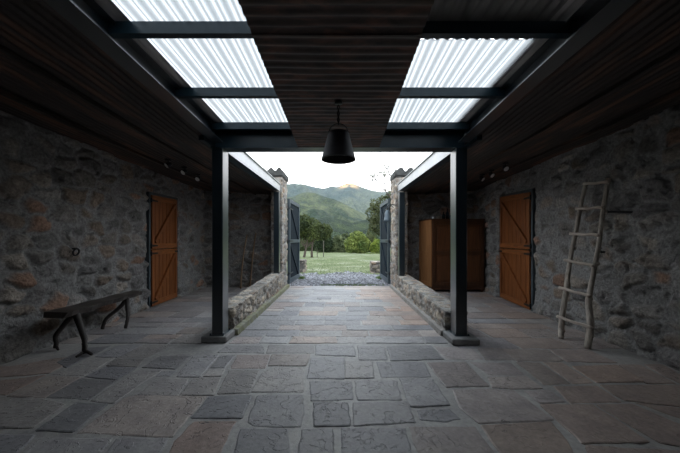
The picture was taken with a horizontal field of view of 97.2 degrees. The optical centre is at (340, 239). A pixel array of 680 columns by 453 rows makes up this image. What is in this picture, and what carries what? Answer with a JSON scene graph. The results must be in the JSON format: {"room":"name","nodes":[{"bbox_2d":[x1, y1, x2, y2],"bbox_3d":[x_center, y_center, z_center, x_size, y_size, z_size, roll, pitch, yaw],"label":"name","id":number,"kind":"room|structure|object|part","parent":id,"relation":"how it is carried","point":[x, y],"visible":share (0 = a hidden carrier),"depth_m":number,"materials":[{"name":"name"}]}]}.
{"room":"farm building","nodes":[
{"label":"farm building","id":0,"kind":"room"},
{"bbox_2d":[0,110,206,364],"bbox_3d":[-3.610,-0.114,3.404,0.225,2.888,10.012,0,0,-2],"label":"wall","id":1,"kind":"structure","parent":0,"point":[59,194],"depth_m":4.00,"materials":[{"name":"stone"}]},
{"bbox_2d":[72,248,79,255],"bbox_3d":[-3.575,0.161,4.040,0.071,0.112,0.112,0,0,0],"label":"ring","id":2,"kind":"object","parent":1,"relation":"attached to","point":[73,249],"visible":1,"depth_m":4.03,"materials":[{"name":"black metal"}]},
{"bbox_2d":[145,192,177,307],"bbox_3d":[-3.683,0.172,6.269,0.149,2.255,1.142,0,0,-4],"label":"door","id":3,"kind":"structure","parent":1,"relation":"in","point":[161,215],"depth_m":6.14,"materials":[{"name":"orange wood"}]},
{"bbox_3d":[-3.662,-0.365,6.270,0.020,1.070,0.842,0,0,-4],"label":"rail","id":4,"kind":"part","parent":3,"relation":"part of","materials":[{"name":"orange wood"}]},
{"bbox_3d":[-3.662,0.735,6.270,0.020,1.090,0.842,0,0,-4],"label":"rail","id":5,"kind":"part","parent":3,"relation":"part of","materials":[{"name":"orange wood"}]},
{"bbox_2d":[202,191,270,286],"bbox_3d":[-2.810,-0.150,8.266,2.180,2.960,0.106,0,0,0],"label":"wall","id":6,"kind":"structure","parent":0,"point":[249,214],"depth_m":8.27,"materials":[{"name":"stone"}]},
{"bbox_2d":[0,44,255,194],"bbox_3d":[-2.700,-1.377,3.400,0.740,0.276,9.800,0,0,0],"label":"trim","id":7,"kind":"structure","parent":6,"relation":"attached to","point":[3,49],"depth_m":3.11,"materials":[{"name":"wood"}]},
{"bbox_2d":[0,286,679,452],"bbox_3d":[-0.003,1.308,3.403,8.005,0.025,10.206,0,0,0],"label":"floor","id":8,"kind":"structure","parent":0,"point":[322,369],"depth_m":2.66,"materials":[{"name":"grey stone"}]},
{"bbox_2d":[43,290,142,357],"bbox_3d":[-3.282,1.060,4.082,0.576,0.478,1.721,0,0,-16],"label":"bench","id":9,"kind":"object","parent":8,"relation":"on","point":[71,312],"visible":1,"depth_m":3.62,"materials":[{"name":"brown wood"}]},
{"bbox_3d":[-3.295,1.071,3.595,0.245,0.455,0.122,0,0,-31],"label":"leg","id":10,"kind":"part","parent":9,"relation":"part of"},
{"bbox_3d":[-3.329,1.073,4.430,0.338,0.435,0.074,0,0,-41],"label":"leg","id":11,"kind":"part","parent":9,"relation":"part of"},
{"bbox_3d":[-3.167,1.076,4.451,0.075,0.426,0.241,0,0,-35],"label":"leg","id":12,"kind":"part","parent":9,"relation":"part of","materials":[{"name":"black metal"}]},
{"bbox_2d":[201,329,234,342],"bbox_3d":[-1.600,1.258,3.938,0.320,0.083,0.325,0,0,0],"label":"pad","id":13,"kind":"object","parent":8,"relation":"on","point":[206,338],"visible":0.78,"depth_m":3.78,"materials":[{"name":"grey concrete"}]},
{"bbox_2d":[209,148,229,335],"bbox_3d":[-1.575,0.018,3.930,0.180,2.396,0.240,0,0,0],"label":"steel post","id":14,"kind":"object","parent":13,"relation":"on","point":[219,155],"visible":1,"depth_m":3.83,"materials":[{"name":"metal"}]},
{"bbox_3d":[-1.575,1.202,3.930,0.180,0.028,0.240,0,0,0],"label":"plate","id":15,"kind":"part","parent":14,"relation":"part of","materials":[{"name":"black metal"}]},
{"bbox_2d":[228,152,280,190],"bbox_3d":[-1.570,-1.288,5.815,0.180,0.247,3.570,0,0,0],"label":"beam","id":16,"kind":"structure","parent":14,"relation":"on","point":[244,161],"depth_m":5.26,"materials":[{"name":"metal"}]},
{"bbox_2d":[210,131,466,151],"bbox_3d":[-0.020,-1.325,3.930,3.280,0.290,0.200,0,0,0],"label":"lintel beam","id":17,"kind":"structure","parent":14,"relation":"on","point":[233,141],"depth_m":3.92,"materials":[{"name":"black metal"}]},
{"bbox_2d":[199,130,481,149],"bbox_3d":[0.000,-1.365,3.822,3.400,0.330,0.445,0,0,0],"label":"trim","id":18,"kind":"structure","parent":17,"relation":"attached to","point":[203,139],"depth_m":3.73,"materials":[{"name":"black metal"}]},
{"bbox_2d":[240,234,247,288],"bbox_3d":[-2.619,0.574,8.117,0.058,1.456,0.247,0,0,32],"label":"wooden stick","id":19,"kind":"object","parent":8,"relation":"on","point":[246,234],"visible":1,"depth_m":8.08,"materials":[{"name":"brown wood"}]},
{"bbox_2d":[249,233,255,285],"bbox_3d":[-2.373,0.553,8.134,0.215,1.495,0.054,0,0,-44],"label":"wooden stick","id":20,"kind":"object","parent":8,"relation":"on","point":[255,233],"visible":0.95,"depth_m":8.10,"materials":[{"name":"brown wood"}]},
{"bbox_2d":[228,272,283,328],"bbox_3d":[-1.599,1.055,5.915,0.335,0.490,3.647,0,0,0],"label":"stone wall","id":21,"kind":"structure","parent":8,"relation":"on","point":[243,304],"depth_m":5.17,"materials":[{"name":"grey stone"}]},
{"bbox_2d":[274,192,279,273],"bbox_3d":[-1.595,-0.180,7.525,0.170,2.020,0.190,0,0,0],"label":"steel post","id":22,"kind":"object","parent":21,"relation":"on","point":[276,194],"visible":0.95,"depth_m":7.45,"materials":[{"name":"metal"}]},
{"bbox_2d":[233,284,289,334],"bbox_3d":[-1.431,1.254,6.200,0.088,0.092,4.200,0,0,0],"label":"strip","id":23,"kind":"object","parent":8,"relation":"on","point":[242,326],"visible":0.98,"depth_m":5.08,"materials":[{"name":"grey stone"}]},
{"bbox_2d":[270,177,287,286],"bbox_3d":[-1.652,-0.164,8.100,0.370,2.927,0.777,0,0,0],"label":"stone pillar","id":24,"kind":"structure","parent":8,"relation":"on","point":[283,187],"depth_m":7.78,"materials":[{"name":"grey stone"}]},
{"bbox_2d":[264,167,287,181],"bbox_3d":[-1.888,-1.753,8.100,0.833,0.246,0.800,0,0,0],"label":"coping","id":25,"kind":"object","parent":24,"relation":"on","point":[279,172],"visible":0.31,"depth_m":7.70},
{"bbox_2d":[272,175,287,181],"bbox_3d":[-1.885,-1.647,8.100,0.810,0.035,0.760,0,0,0],"label":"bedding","id":26,"kind":"object","parent":25,"relation":"on","point":[285,178],"depth_m":7.78,"materials":[{"name":"stone"}]},
{"bbox_2d":[287,199,299,283],"bbox_3d":[-1.427,0.033,9.225,0.072,2.415,1.510,0,0,3],"label":"gate leaf","id":27,"kind":"object","parent":24,"relation":"attached to","point":[293,211],"visible":1,"depth_m":9.13,"materials":[{"name":"paint"}]},
{"bbox_3d":[-1.444,0.033,9.240,0.028,2.395,1.442,0,0,3],"label":"board panel","id":28,"kind":"part","parent":27,"relation":"part of","materials":[{"name":"paint"}]},
{"bbox_3d":[-1.414,-1.120,9.238,0.033,0.110,1.282,0,0,3],"label":"rail","id":29,"kind":"part","parent":27,"relation":"part of","materials":[{"name":"paint"}]},
{"bbox_3d":[-1.414,1.175,9.238,0.033,0.130,1.282,0,0,3],"label":"rail","id":30,"kind":"part","parent":27,"relation":"part of","materials":[{"name":"paint"}]},
{"bbox_2d":[390,177,408,286],"bbox_3d":[1.579,-0.165,8.098,0.400,2.929,0.770,0,0,0],"label":"stone pillar","id":31,"kind":"structure","parent":8,"relation":"on","point":[394,187],"depth_m":7.77,"materials":[{"name":"grey stone"}]},
{"bbox_2d":[380,199,389,283],"bbox_3d":[1.359,0.033,9.226,0.072,2.415,1.508,0,0,-2],"label":"gate leaf","id":32,"kind":"object","parent":31,"relation":"attached to","point":[384,226],"visible":0.98,"depth_m":9.12,"materials":[{"name":"paint"}]},
{"bbox_3d":[1.347,-1.120,9.239,0.033,0.110,1.280,0,0,-2],"label":"rail","id":33,"kind":"part","parent":32,"relation":"part of","materials":[{"name":"paint"}]},
{"bbox_3d":[1.347,1.175,9.239,0.033,0.130,1.280,0,0,-2],"label":"rail","id":34,"kind":"part","parent":32,"relation":"part of","materials":[{"name":"paint"}]},
{"bbox_3d":[1.377,0.033,9.240,0.028,2.395,1.440,0,0,-2],"label":"board panel","id":35,"kind":"part","parent":32,"relation":"part of","materials":[{"name":"paint"}]},
{"bbox_2d":[383,204,393,221],"bbox_3d":[1.300,-0.717,7.900,0.349,0.458,0.222,0,0,0],"label":"lantern","id":36,"kind":"object","parent":31,"relation":"hanging from","point":[387,218],"visible":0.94,"depth_m":7.84,"materials":[{"name":"metal"}]},
{"bbox_3d":[1.238,-0.634,7.900,0.224,0.292,0.222,0,0,0],"label":"lamp shade","id":37,"kind":"part","parent":36,"relation":"part of","materials":[{"name":"glass"}]},
{"bbox_2d":[390,167,412,181],"bbox_3d":[1.810,-1.752,8.100,0.831,0.244,0.800,0,0,0],"label":"coping","id":38,"kind":"object","parent":31,"relation":"on","point":[400,172],"visible":0.4,"depth_m":7.70},
{"bbox_2d":[389,284,445,335],"bbox_3d":[1.384,1.259,6.185,0.081,0.082,4.230,0,0,0],"label":"strip","id":39,"kind":"object","parent":8,"relation":"on","point":[428,319],"visible":0.98,"depth_m":5.10,"materials":[{"name":"grey stone"}]},
{"bbox_2d":[395,274,467,330],"bbox_3d":[1.579,1.089,5.912,0.384,0.422,3.659,0,0,0],"label":"stone wall","id":40,"kind":"structure","parent":8,"relation":"on","point":[435,305],"depth_m":5.14,"materials":[{"name":"grey stone"}]},
{"bbox_2d":[397,192,405,275],"bbox_3d":[1.530,-0.145,7.525,0.180,2.090,0.190,0,0,0],"label":"steel post","id":41,"kind":"object","parent":40,"relation":"on","point":[401,195],"visible":0.91,"depth_m":7.45,"materials":[{"name":"metal"}]},
{"bbox_2d":[419,219,484,291],"bbox_3d":[2.857,0.385,7.769,1.495,1.830,0.662,0,0,0],"label":"wardrobe","id":42,"kind":"object","parent":8,"relation":"on","point":[434,234],"visible":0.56,"depth_m":7.48,"materials":[{"name":"brown wood"}]},
{"bbox_3d":[2.204,0.335,7.797,0.021,1.670,0.619,0,0,-14],"label":"panel","id":43,"kind":"part","parent":42,"relation":"part of","materials":[{"name":"brown wood"}]},
{"bbox_3d":[2.617,0.335,7.481,0.634,1.630,0.033,0,0,0],"label":"door","id":44,"kind":"part","parent":42,"relation":"part of","materials":[{"name":"brown wood"}]},
{"bbox_3d":[2.617,-0.050,7.490,0.484,0.660,0.017,0,0,0],"label":"door panel","id":45,"kind":"part","parent":42,"relation":"part of","materials":[{"name":"brown wood"}]},
{"bbox_3d":[2.617,0.710,7.490,0.484,0.680,0.017,0,0,0],"label":"door panel","id":46,"kind":"part","parent":42,"relation":"part of","materials":[{"name":"brown wood"}]},
{"bbox_3d":[2.857,-0.515,7.785,1.495,0.030,0.630,0,0,0],"label":"cornice","id":47,"kind":"part","parent":42,"relation":"part of","materials":[{"name":"brown wood"}]},
{"bbox_3d":[3.258,-0.050,7.490,0.484,0.660,0.017,0,0,0],"label":"door panel","id":48,"kind":"part","parent":42,"relation":"part of","materials":[{"name":"brown wood"}]},
{"bbox_3d":[3.258,0.710,7.490,0.484,0.680,0.017,0,0,0],"label":"door panel","id":49,"kind":"part","parent":42,"relation":"part of","materials":[{"name":"brown wood"}]},
{"bbox_3d":[3.258,0.335,7.481,0.634,1.630,0.033,0,0,0],"label":"door","id":50,"kind":"part","parent":42,"relation":"part of","materials":[{"name":"brown wood"}]},
{"bbox_2d":[443,331,479,344],"bbox_3d":[1.550,1.262,3.875,0.340,0.077,0.370,0,0,0],"label":"pad","id":51,"kind":"object","parent":8,"relation":"on","point":[454,340],"visible":0.84,"depth_m":3.73,"materials":[{"name":"grey concrete"}]},
{"bbox_2d":[448,148,469,335],"bbox_3d":[1.548,0.021,3.930,0.185,2.402,0.240,0,0,0],"label":"steel post","id":52,"kind":"object","parent":51,"relation":"on","point":[458,155],"visible":1,"depth_m":3.83,"materials":[{"name":"metal"}]},
{"bbox_2d":[397,152,450,190],"bbox_3d":[1.522,-1.288,5.815,0.175,0.247,3.570,0,0,0],"label":"beam","id":53,"kind":"structure","parent":52,"relation":"on","point":[435,160],"depth_m":5.29,"materials":[{"name":"metal"}]},
{"bbox_3d":[1.548,1.208,3.930,0.185,0.028,0.240,0,0,0],"label":"plate","id":54,"kind":"part","parent":52,"relation":"part of","materials":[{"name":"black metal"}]},
{"bbox_2d":[556,178,610,348],"bbox_3d":[3.160,0.257,3.871,0.551,2.102,0.537,0,0,-10],"label":"ladder","id":55,"kind":"object","parent":8,"relation":"on","point":[589,336],"visible":1,"depth_m":3.81,"materials":[{"name":"grey wood"}]},
{"bbox_3d":[3.124,0.256,4.054,0.555,2.100,0.105,0,0,-21],"label":"rail","id":56,"kind":"part","parent":55,"relation":"part of","materials":[{"name":"grey wood"}]},
{"bbox_3d":[3.176,0.258,3.738,0.574,2.100,0.134,0,0,-30],"label":"rail","id":57,"kind":"part","parent":55,"relation":"part of","materials":[{"name":"grey wood"}]},
{"bbox_2d":[0,0,679,194],"bbox_3d":[-0.002,-1.406,3.425,7.697,0.348,9.850,0,0,0],"label":"ceiling","id":58,"kind":"structure","parent":0,"point":[647,30],"depth_m":2.81,"materials":[{"name":"wood"}]},
{"bbox_2d":[43,0,222,141],"bbox_3d":[-1.573,-1.440,1.163,0.145,0.391,5.325,0,0,0],"label":"steel beam","id":59,"kind":"structure","parent":58,"relation":"attached to","point":[87,16],"depth_m":2.28,"materials":[{"name":"metal"}]},
{"bbox_2d":[108,21,572,38],"bbox_3d":[0.000,-1.489,2.127,3.260,0.085,0.055,0,0,0],"label":"cross beam","id":60,"kind":"structure","parent":59,"relation":"attached to","point":[119,29],"depth_m":2.10,"materials":[{"name":"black metal"}]},
{"bbox_2d":[175,87,505,98],"bbox_3d":[0.000,-1.464,2.987,3.260,0.085,0.055,0,0,0],"label":"cross beam","id":61,"kind":"structure","parent":59,"relation":"attached to","point":[184,92],"depth_m":2.96,"materials":[{"name":"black metal"}]},
{"bbox_2d":[389,39,534,121],"bbox_3d":[0.980,-1.516,3.145,1.040,0.081,1.710,0,0,0],"label":"sheet","id":62,"kind":"object","parent":61,"relation":"on","point":[441,62],"visible":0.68,"depth_m":2.71,"materials":[{"name":"white plastic"}]},
{"bbox_2d":[211,122,469,130],"bbox_3d":[0.000,-1.439,3.800,3.260,0.085,0.055,0,0,0],"label":"cross beam","id":63,"kind":"structure","parent":59,"relation":"attached to","point":[217,126],"depth_m":3.77,"materials":[{"name":"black metal"}]},
{"bbox_3d":[0.000,-1.516,1.228,3.260,0.085,0.055,0,0,0],"label":"cross beam","id":64,"kind":"structure","parent":59,"relation":"attached to","visible":0},
{"bbox_2d":[111,0,287,121],"bbox_3d":[-1.000,-1.538,2.425,0.999,0.124,3.150,0,0,0],"label":"sheet","id":65,"kind":"object","parent":64,"relation":"on","point":[200,62],"visible":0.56,"depth_m":2.50,"materials":[{"name":"white plastic"}]},
{"bbox_2d":[238,0,434,147],"bbox_3d":[-0.022,-1.331,1.447,1.025,0.335,4.694,0,0,0],"label":"ceiling","id":66,"kind":"structure","parent":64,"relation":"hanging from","point":[314,54],"depth_m":2.01,"materials":[{"name":"wood"}]},
{"bbox_2d":[321,100,355,163],"bbox_3d":[-0.018,-0.962,2.640,0.302,0.513,0.302,0,0,0],"label":"pendant lamp","id":67,"kind":"object","parent":66,"relation":"hanging from","point":[338,149],"visible":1,"depth_m":2.56,"materials":[{"name":"metal"}]},
{"bbox_3d":[-0.018,-0.825,2.640,0.302,0.240,0.302,0,0,0],"label":"lamp shade","id":68,"kind":"part","parent":67,"relation":"part of","materials":[{"name":"metal"}]},
{"bbox_3d":[-0.018,-1.100,2.640,0.022,0.184,0.022,0,0,-45],"label":"chain","id":69,"kind":"part","parent":67,"relation":"part of","materials":[{"name":"black metal"}]},
{"bbox_3d":[-0.018,-1.208,2.640,0.070,0.020,0.070,0,0,0],"label":"ceiling hook plate","id":70,"kind":"part","parent":67,"relation":"part of","materials":[{"name":"black metal"}]},
{"bbox_2d":[164,159,171,168],"bbox_3d":[-2.748,-1.210,4.780,0.096,0.144,0.114,0,0,40],"label":"ceiling spotlight","id":71,"kind":"object","parent":58,"relation":"attached to","point":[168,163],"visible":1,"depth_m":4.76,"materials":[{"name":"black metal"}]},
{"bbox_2d":[180,167,186,174],"bbox_3d":[-2.754,-1.210,5.280,0.096,0.144,0.114,0,0,23],"label":"ceiling spotlight","id":72,"kind":"object","parent":58,"relation":"attached to","point":[184,171],"visible":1,"depth_m":5.26,"materials":[{"name":"metal"}]},
{"bbox_2d":[195,174,200,181],"bbox_3d":[-2.783,-1.212,5.861,0.096,0.144,0.114,0,0,6],"label":"ceiling spotlight","id":73,"kind":"object","parent":58,"relation":"attached to","point":[198,177],"visible":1,"depth_m":5.84,"materials":[{"name":"metal"}]},
{"bbox_2d":[479,174,484,181],"bbox_3d":[2.764,-1.211,5.860,0.096,0.144,0.114,0,0,-40],"label":"ceiling spotlight","id":74,"kind":"object","parent":58,"relation":"attached to","point":[481,178],"visible":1,"depth_m":5.84,"materials":[{"name":"metal"}]},
{"bbox_2d":[488,170,494,177],"bbox_3d":[2.778,-1.211,5.520,0.096,0.144,0.114,0,0,-23],"label":"ceiling spotlight","id":75,"kind":"object","parent":58,"relation":"attached to","point":[490,174],"visible":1,"depth_m":5.50,"materials":[{"name":"metal"}]},
{"bbox_2d":[502,162,508,171],"bbox_3d":[2.750,-1.210,5.000,0.096,0.144,0.114,0,0,-6],"label":"ceiling spotlight","id":76,"kind":"object","parent":58,"relation":"attached to","point":[505,168],"visible":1,"depth_m":4.98,"materials":[{"name":"metal"}]},
{"bbox_2d":[458,0,636,141],"bbox_3d":[1.573,-1.440,1.163,0.145,0.391,5.325,0,0,0],"label":"steel beam","id":77,"kind":"structure","parent":58,"relation":"attached to","point":[593,16],"depth_m":2.28,"materials":[{"name":"metal"}]},
{"bbox_2d":[94,0,586,121],"bbox_3d":[-0.002,-1.569,1.260,3.276,0.183,5.520,0,0,0],"label":"frame","id":78,"kind":"structure","parent":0,"point":[570,7],"depth_m":2.48,"materials":[{"name":"metal"}]},
{"bbox_2d":[407,191,475,280],"bbox_3d":[2.800,-0.150,8.266,2.200,2.960,0.107,0,0,0],"label":"wall","id":79,"kind":"structure","parent":0,"point":[421,206],"depth_m":8.27,"materials":[{"name":"stone"}]},
{"bbox_2d":[425,45,679,194],"bbox_3d":[2.700,-1.377,3.400,0.740,0.276,9.800,0,0,0],"label":"trim","id":80,"kind":"structure","parent":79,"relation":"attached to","point":[676,50],"depth_m":3.11,"materials":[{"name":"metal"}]},
{"bbox_2d":[426,0,567,39],"bbox_3d":[-0.003,-1.597,0.400,3.034,0.128,3.800,0,0,0],"label":"ceiling","id":81,"kind":"structure","parent":0,"point":[441,10],"depth_m":2.03,"materials":[{"name":"brown wood"}]},
{"bbox_2d":[473,103,679,370],"bbox_3d":[3.466,-0.114,3.405,0.257,2.888,10.016,0,0,2],"label":"wall","id":82,"kind":"structure","parent":0,"point":[636,296],"depth_m":3.75,"materials":[{"name":"stone"}]},
{"bbox_2d":[499,188,536,311],"bbox_3d":[3.558,0.145,6.129,0.149,2.310,1.385,0,0,5],"label":"door","id":83,"kind":"structure","parent":82,"relation":"in","point":[517,270],"depth_m":5.95,"materials":[{"name":"orange wood"}]},
{"bbox_3d":[3.537,-0.393,6.130,0.020,1.125,1.085,0,0,5],"label":"rail","id":84,"kind":"part","parent":83,"relation":"part of","materials":[{"name":"orange wood"}]},
{"bbox_3d":[3.537,0.735,6.130,0.020,1.090,1.085,0,0,5],"label":"rail","id":85,"kind":"part","parent":83,"relation":"part of","materials":[{"name":"orange wood"}]},
{"label":"outside","id":86,"kind":"structure","parent":0,"visible":0},
{"bbox_2d":[287,183,387,216],"bbox_3d":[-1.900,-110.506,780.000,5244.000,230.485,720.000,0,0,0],"label":"hill","id":87,"kind":"structure","parent":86,"point":[354,196],"depth_m":743.35,"materials":[{"name":"green plant"}]},
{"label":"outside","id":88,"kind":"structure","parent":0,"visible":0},
{"bbox_2d":[287,192,369,222],"bbox_3d":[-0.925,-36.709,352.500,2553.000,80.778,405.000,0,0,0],"label":"hill","id":89,"kind":"structure","parent":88,"point":[314,205],"depth_m":320.61,"materials":[{"name":"green plant"}]},
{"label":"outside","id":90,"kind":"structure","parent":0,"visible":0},
{"bbox_2d":[302,215,390,247],"bbox_3d":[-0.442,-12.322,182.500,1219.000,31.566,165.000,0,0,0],"label":"hill","id":91,"kind":"structure","parent":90,"point":[339,226],"depth_m":177.66,"materials":[{"name":"green plant"}]},
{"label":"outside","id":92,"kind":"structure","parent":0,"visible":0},
{"bbox_2d":[300,248,390,273],"bbox_3d":[0.000,1.961,67.745,120.000,1.319,118.510,0,0,0],"label":"lawn","id":93,"kind":"structure","parent":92,"point":[335,256],"depth_m":23.30,"materials":[{"name":"green plant"}]},
{"bbox_2d":[300,259,306,272],"bbox_3d":[-1.748,1.102,12.654,0.641,0.556,0.768,0,0,0],"label":"stone wall","id":94,"kind":"structure","parent":93,"relation":"on","point":[303,266],"depth_m":12.33,"materials":[{"name":"grey stone"}]},
{"bbox_2d":[300,238,316,250],"bbox_3d":[-8.123,1.087,72.859,7.957,4.426,5.232,0,0,5],"label":"bushy tree","id":95,"kind":"object","parent":93,"relation":"on","point":[301,245],"visible":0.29,"depth_m":71.26,"materials":[{"name":"green plant"}]},
{"bbox_2d":[300,213,332,256],"bbox_3d":[-3.613,-0.478,31.353,5.807,4.625,2.963,0,0,-19],"label":"broadleaf tree","id":96,"kind":"object","parent":93,"relation":"on","point":[306,222],"visible":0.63,"depth_m":30.96,"materials":[{"name":"green plant"}]},
{"bbox_2d":[314,230,333,252],"bbox_3d":[-3.550,0.306,63.779,4.189,5.319,3.248,0,0,0],"label":"bushy tree","id":97,"kind":"object","parent":93,"relation":"on","point":[328,246],"visible":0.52,"depth_m":62.85,"materials":[{"name":"green plant"}]},
{"bbox_2d":[330,234,347,251],"bbox_3d":[-0.259,0.909,64.811,5.361,4.325,3.737,0,0,-3],"label":"bushy tree","id":98,"kind":"object","parent":93,"relation":"on","point":[338,246],"visible":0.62,"depth_m":63.79,"materials":[{"name":"green plant"}]},
{"bbox_2d":[291,274,390,285],"bbox_3d":[0.000,1.409,10.000,6.400,0.182,3.000,0,0,0],"label":"gravel bed","id":99,"kind":"object","parent":93,"relation":"on","point":[319,274],"depth_m":9.76,"materials":[{"name":"grey gravel"}]},
{"bbox_2d":[290,270,390,285],"bbox_3d":[-0.004,1.315,10.601,5.888,0.065,4.261,0,0,0],"label":"gravel","id":100,"kind":"object","parent":99,"relation":"on","point":[370,279],"visible":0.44,"depth_m":9.85,"materials":[{"name":"grey gravel"}]},
{"bbox_2d":[298,258,383,285],"bbox_3d":[-0.047,1.455,17.893,14.934,0.509,18.619,0,0,0],"label":"grass","id":101,"kind":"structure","parent":93,"relation":"on","point":[351,264],"depth_m":13.29,"materials":[{"name":"green plant"}]},
{"bbox_2d":[343,230,370,253],"bbox_3d":[3.185,0.410,57.750,5.596,4.723,3.833,0,0,0],"label":"bushy tree","id":102,"kind":"object","parent":93,"relation":"on","point":[358,242],"visible":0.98,"depth_m":56.74,"materials":[{"name":"green plant"}]},
{"bbox_2d":[365,232,378,251],"bbox_3d":[6.431,0.574,65.724,4.281,4.957,3.240,0,0,0],"label":"bushy tree","id":103,"kind":"object","parent":93,"relation":"on","point":[369,232],"visible":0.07,"depth_m":65.25,"materials":[{"name":"green plant"}]},
{"bbox_2d":[369,239,379,252],"bbox_3d":[7.005,1.201,56.728,3.277,3.148,2.750,0,0,0],"label":"bushy tree","id":104,"kind":"object","parent":93,"relation":"on","point":[374,247],"visible":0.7,"depth_m":56.01,"materials":[{"name":"green plant"}]},
{"bbox_2d":[365,187,390,240],"bbox_3d":[6.673,-2.870,40.021,6.915,9.871,3.950,0,0,5],"label":"tree","id":105,"kind":"object","parent":93,"relation":"on","point":[373,222],"visible":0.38,"depth_m":39.91,"materials":[{"name":"green plant"}]},
{"bbox_2d":[369,261,390,272],"bbox_3d":[1.950,1.131,12.506,1.497,0.497,0.895,0,0,0],"label":"stone wall","id":106,"kind":"structure","parent":93,"relation":"on","point":[374,265],"depth_m":12.11,"materials":[{"name":"grey stone"}]},
{"bbox_2d":[368,162,396,197],"bbox_3d":[3.530,-2.413,24.028,2.674,8.050,1.740,0,0,0],"label":"tree","id":107,"kind":"object","parent":93,"relation":"on","point":[391,162],"visible":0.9,"depth_m":23.96,"materials":[{"name":"green plant"}]}
]}

